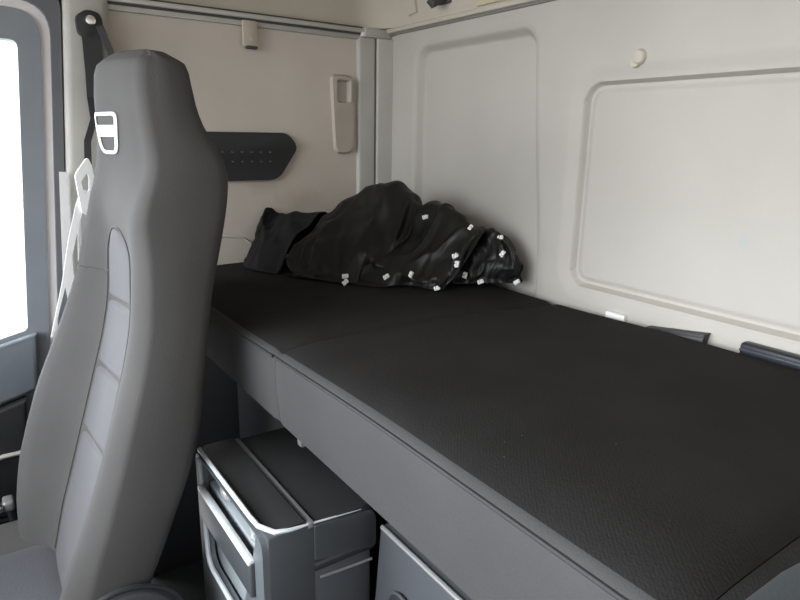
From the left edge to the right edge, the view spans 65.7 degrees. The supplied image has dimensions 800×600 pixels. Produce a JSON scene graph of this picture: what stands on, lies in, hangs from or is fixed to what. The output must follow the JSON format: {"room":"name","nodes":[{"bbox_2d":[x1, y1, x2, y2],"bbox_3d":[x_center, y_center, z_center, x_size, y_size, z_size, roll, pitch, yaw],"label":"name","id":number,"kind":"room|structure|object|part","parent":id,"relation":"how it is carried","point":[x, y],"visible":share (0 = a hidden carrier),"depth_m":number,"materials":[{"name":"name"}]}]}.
{"room":"vehicle interior","nodes":[
{"label":"vehicle interior","id":0,"kind":"room"},
{"bbox_2d":[151,559,205,599],"bbox_3d":[-0.344,1.145,0.934,2.260,0.040,2.300,-9,18,-33],"label":"floor","id":1,"kind":"structure","parent":0,"point":[187,581],"depth_m":1.91,"materials":[{"name":"black"}]},
{"bbox_2d":[0,49,227,599],"bbox_3d":[-0.778,0.295,1.170,0.860,1.470,0.514,-9,18,-33],"label":"seat","id":2,"kind":"object","parent":1,"relation":"on","point":[113,426],"visible":1,"depth_m":1.11,"materials":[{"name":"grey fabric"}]},
{"bbox_2d":[0,495,17,521],"bbox_3d":[-0.952,0.556,1.516,0.043,0.168,0.082,-4,15,-18],"label":"knob","id":3,"kind":"object","parent":2,"relation":"attached to","point":[8,504],"visible":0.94,"depth_m":1.49,"materials":[{"name":"black plastic"}]},
{"bbox_2d":[0,520,33,555],"bbox_3d":[-0.919,0.659,1.185,0.550,0.174,0.490,-9,18,-33],"label":"seat cushion","id":4,"kind":"object","parent":2,"relation":"on","point":[16,539],"depth_m":1.38,"materials":[{"name":"grey fabric"}]},
{"bbox_2d":[195,427,375,599],"bbox_3d":[-0.238,0.650,1.262,0.228,0.756,0.360,-9,18,-33],"label":"storage box","id":5,"kind":"object","parent":1,"relation":"on","point":[315,535],"depth_m":1.10,"materials":[{"name":"grey plastic"}]},
{"bbox_2d":[219,485,229,501],"bbox_3d":[-0.334,0.364,1.195,0.027,0.046,0.064,-9,18,-33],"label":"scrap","id":6,"kind":"object","parent":5,"relation":"in","point":[225,497],"visible":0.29,"depth_m":1.18,"materials":[{"name":"silver metal"}]},
{"bbox_2d":[197,480,255,599],"bbox_3d":[-0.293,0.497,1.183,0.089,0.270,0.294,-9,18,-33],"label":"drawer","id":7,"kind":"object","parent":5,"relation":"on","point":[229,549],"depth_m":1.19,"materials":[{"name":"grey plastic"}]},
{"bbox_3d":[-0.319,0.684,1.217,0.014,0.701,0.355,-9,18,-33],"label":"panel","id":8,"kind":"part","parent":5,"relation":"part of","materials":[{"name":"grey plastic"}]},
{"bbox_2d":[250,528,255,541],"bbox_3d":[-0.245,0.399,1.071,0.026,0.047,0.033,-9,18,-33],"label":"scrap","id":9,"kind":"object","parent":5,"relation":"in","point":[253,537],"visible":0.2,"depth_m":1.06,"materials":[{"name":"silver metal"}]},
{"bbox_3d":[-0.282,0.341,1.151,0.070,0.018,0.349,-9,18,-33],"label":"lid","id":10,"kind":"part","parent":5,"relation":"part of","materials":[{"name":"black plastic"}]},
{"bbox_3d":[-0.188,0.281,1.244,0.024,0.031,0.039,-9,18,-33],"label":"hinge bracket","id":11,"kind":"part","parent":5,"relation":"part of","materials":[{"name":"grey metal"}]},
{"bbox_3d":[-0.192,0.363,1.217,0.127,0.076,0.354,-9,18,-33],"label":"lid","id":12,"kind":"part","parent":5,"relation":"part of","materials":[{"name":"black plastic"}]},
{"bbox_2d":[237,384,387,599],"bbox_3d":[0.293,0.643,1.215,0.590,0.812,2.130,-9,18,-33],"label":"bunk base","id":13,"kind":"object","parent":1,"relation":"on","point":[254,419],"visible":0.02,"depth_m":1.74,"materials":[{"name":"black plastic"}]},
{"bbox_2d":[206,258,799,599],"bbox_3d":[0.241,0.168,1.071,0.728,0.168,2.165,-9,18,-33],"label":"bunk bed","id":14,"kind":"object","parent":13,"relation":"on","point":[527,447],"visible":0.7,"depth_m":0.81,"materials":[{"name":"grey fabric"}]},
{"bbox_2d":[243,207,327,273],"bbox_3d":[-0.342,-0.192,1.831,0.199,0.151,0.338,8,16,25],"label":"pillow","id":15,"kind":"object","parent":14,"relation":"on","point":[276,233],"visible":0.88,"depth_m":1.77,"materials":[{"name":"grey fabric"}]},
{"bbox_2d":[286,180,522,290],"bbox_3d":[0.017,-0.183,1.638,0.611,0.249,0.354,8,16,25],"label":"curtain","id":16,"kind":"object","parent":14,"relation":"on","point":[381,235],"visible":1,"depth_m":1.59,"materials":[{"name":"black fabric"}]},
{"bbox_2d":[605,310,627,321],"bbox_3d":[0.481,0.037,1.377,0.018,0.019,0.050,-9,18,-33],"label":"tab","id":17,"kind":"object","parent":14,"relation":"attached to","point":[609,314],"visible":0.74,"depth_m":1.37,"materials":[{"name":"white plastic"}]},
{"bbox_2d":[647,326,710,343],"bbox_3d":[0.558,0.068,1.256,0.028,0.034,0.132,-9,18,-33],"label":"bar","id":18,"kind":"object","parent":14,"relation":"attached to","point":[703,337],"visible":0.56,"depth_m":1.23,"materials":[{"name":"black plastic"}]},
{"bbox_2d":[739,341,799,370],"bbox_3d":[0.762,0.147,0.967,0.028,0.044,0.462,-9,18,-33],"label":"bar","id":19,"kind":"object","parent":14,"relation":"attached to","point":[777,356],"visible":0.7,"depth_m":1.10,"materials":[{"name":"grey metal"}]},
{"bbox_2d":[375,523,471,599],"bbox_3d":[0.142,0.783,0.930,0.117,0.680,0.625,-9,18,-33],"label":"locker","id":20,"kind":"object","parent":1,"relation":"on","point":[404,573],"visible":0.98,"depth_m":1.03,"materials":[{"name":"grey plastic"}]},
{"bbox_2d":[745,563,799,599],"bbox_3d":[0.083,0.700,0.154,0.625,1.230,0.470,-9,18,-33],"label":"passenger seat","id":21,"kind":"object","parent":1,"relation":"on","point":[786,585],"visible":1,"depth_m":0.33,"materials":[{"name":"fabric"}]},
{"bbox_2d":[108,10,355,576],"bbox_3d":[-0.399,-0.007,1.982,0.905,1.657,0.064,-9,18,-33],"label":"wall","id":22,"kind":"structure","parent":0,"point":[282,85],"depth_m":1.84,"materials":[{"name":"beige plastic"}]},
{"bbox_2d":[107,0,364,49],"bbox_3d":[-0.416,-0.746,1.717,0.745,0.096,0.028,-9,18,-33],"label":"rail","id":23,"kind":"object","parent":22,"relation":"attached to","point":[162,8],"depth_m":1.70,"materials":[{"name":"metal"}]},
{"bbox_3d":[-0.415,-0.734,1.715,0.043,0.074,0.018,-9,18,-33],"label":"rail bracket","id":24,"kind":"part","parent":23,"relation":"part of","materials":[{"name":"beige plastic"}]},
{"bbox_2d":[222,235,251,243],"bbox_3d":[-0.563,-0.126,1.798,0.333,0.116,0.006,-9,18,-33],"label":"trim","id":25,"kind":"structure","parent":22,"relation":"attached to","point":[244,238],"depth_m":1.84,"materials":[{"name":"grey plastic"}]},
{"bbox_2d":[207,131,296,180],"bbox_3d":[-0.537,-0.402,1.735,0.538,0.137,0.018,-9,18,-33],"label":"vent panel","id":26,"kind":"object","parent":22,"relation":"attached to","point":[246,156],"visible":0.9,"depth_m":1.80,"materials":[{"name":"black plastic"}]},
{"bbox_2d":[330,74,353,153],"bbox_3d":[-0.179,-0.578,1.937,0.081,0.237,0.023,-9,18,-33],"label":"plate","id":27,"kind":"object","parent":22,"relation":"attached to","point":[341,86],"visible":1,"depth_m":1.93,"materials":[{"name":"beige plastic"}]},
{"bbox_2d":[356,37,374,193],"bbox_3d":[-0.117,-0.389,2.037,0.061,0.878,0.027,-9,18,-33],"label":"trim","id":28,"kind":"structure","parent":22,"relation":"attached to","point":[365,47],"depth_m":1.97,"materials":[{"name":"grey plastic"}]},
{"bbox_2d":[374,39,375,183],"bbox_3d":[-0.091,-0.394,2.057,0.010,0.878,0.023,-9,18,-33],"label":"trim","id":29,"kind":"structure","parent":22,"relation":"attached to","point":[375,39],"depth_m":2.00,"materials":[{"name":"grey plastic"}]},
{"bbox_2d":[375,39,392,183],"bbox_3d":[-0.051,-0.396,2.070,0.074,0.878,0.046,-9,18,-33],"label":"trim","id":30,"kind":"structure","parent":22,"relation":"attached to","point":[384,47],"depth_m":1.99,"materials":[{"name":"grey plastic"}]},
{"bbox_2d":[163,0,508,29],"bbox_3d":[0.250,-0.735,0.839,0.900,0.353,2.300,-9,18,-33],"label":"ceiling","id":31,"kind":"structure","parent":0,"point":[378,14],"depth_m":1.83,"materials":[{"name":"beige plastic"}]},
{"bbox_2d":[364,27,391,39],"bbox_3d":[-0.069,-0.832,1.942,0.112,0.028,0.038,-9,18,-33],"label":"trim","id":32,"kind":"structure","parent":31,"relation":"attached to","point":[374,33],"depth_m":1.92,"materials":[{"name":"grey plastic"}]},
{"bbox_2d":[386,0,555,36],"bbox_3d":[0.586,-0.605,1.086,0.046,0.014,2.180,-9,18,-33],"label":"trim","id":33,"kind":"structure","parent":31,"relation":"attached to","point":[510,3],"depth_m":1.65,"materials":[{"name":"beige plastic"}]},
{"bbox_2d":[392,0,799,354],"bbox_3d":[0.595,-0.027,1.251,0.060,1.200,2.180,-9,18,-33],"label":"wall","id":34,"kind":"structure","parent":0,"point":[664,191],"depth_m":1.32,"materials":[{"name":"white plastic"}]},
{"bbox_2d":[406,0,417,16],"bbox_3d":[0.027,-0.922,1.816,0.009,0.173,0.092,-9,18,-33],"label":"plate","id":35,"kind":"object","parent":34,"relation":"attached to","point":[412,8],"visible":1,"depth_m":1.81,"materials":[{"name":"beige plastic"}]},
{"bbox_2d":[427,0,451,8],"bbox_3d":[0.101,-0.839,1.673,0.063,0.100,0.055,-9,18,-33],"label":"coat hook","id":36,"kind":"object","parent":34,"relation":"attached to","point":[432,3],"visible":1,"depth_m":1.67,"materials":[{"name":"black plastic"}]},
{"bbox_3d":[0.122,-0.850,1.686,0.011,0.084,0.055,-9,18,-33],"label":"hook plate","id":37,"kind":"part","parent":36,"relation":"part of","materials":[{"name":"beige plastic"}]},
{"bbox_2d":[477,0,504,6],"bbox_3d":[0.255,-0.804,1.495,0.012,0.151,0.212,-9,18,-33],"label":"label plate","id":38,"kind":"object","parent":34,"relation":"attached to","point":[479,2],"visible":1,"depth_m":1.56,"materials":[{"name":"plastic"}]},
{"bbox_2d":[630,48,646,67],"bbox_3d":[0.480,-0.489,1.253,0.010,0.037,0.036,-9,18,-33],"label":"stud","id":39,"kind":"object","parent":34,"relation":"attached to","point":[639,56],"visible":1,"depth_m":1.25,"materials":[{"name":"beige plastic"}]},
{"bbox_3d":[-1.286,-0.202,1.298,1.290,1.670,0.090,-9,18,-33],"label":"wall","id":40,"kind":"structure","parent":0,"visible":0},
{"bbox_2d":[0,5,49,517],"bbox_3d":[-1.346,0.007,1.274,1.189,1.255,0.113,-9,18,-33],"label":"door","id":41,"kind":"structure","parent":40,"relation":"in","point":[24,350],"depth_m":1.55,"materials":[{"name":"black plastic"}]},
{"bbox_3d":[-1.379,0.367,1.338,1.088,0.445,0.030,-9,18,-33],"label":"panel","id":42,"kind":"part","parent":41,"relation":"part of","materials":[{"name":"grey plastic"}]},
{"bbox_2d":[0,0,57,346],"bbox_3d":[-1.357,-0.007,1.306,1.211,1.285,0.044,-9,18,-33],"label":"trim","id":43,"kind":"structure","parent":40,"relation":"attached to","point":[35,13],"depth_m":1.52,"materials":[{"name":"grey plastic"}]},
{"bbox_2d":[0,0,66,522],"bbox_3d":[-1.345,-0.013,1.302,1.249,1.320,0.060,-9,18,-33],"label":"trim","id":44,"kind":"structure","parent":40,"relation":"attached to","point":[50,9],"depth_m":1.51,"materials":[{"name":"grey plastic"}]},
{"bbox_2d":[59,172,73,297],"bbox_3d":[-0.838,-0.127,1.563,0.035,0.386,0.009,-9,18,-33],"label":"strap","id":45,"kind":"object","parent":40,"relation":"attached to","point":[64,204],"visible":0.6,"depth_m":1.55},
{"bbox_2d":[51,10,113,336],"bbox_3d":[-0.716,-0.305,1.437,0.117,0.723,0.312,1,15,-2],"label":"belt","id":46,"kind":"object","parent":40,"relation":"attached to","point":[89,24],"visible":0.77,"depth_m":1.46,"materials":[{"name":"black fabric"}]},
{"bbox_3d":[-0.675,-0.243,1.335,0.041,0.122,0.010,-9,18,-33],"label":"slide plate","id":47,"kind":"part","parent":46,"relation":"part of","materials":[{"name":"grey plastic"}]},
{"bbox_2d":[60,0,107,298],"bbox_3d":[-0.823,-0.106,1.636,0.268,2.010,0.075,-9,18,-33],"label":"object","id":48,"kind":"structure","parent":40,"relation":"attached to","point":[76,115],"depth_m":1.51,"materials":[{"name":"beige plastic"}]}
]}

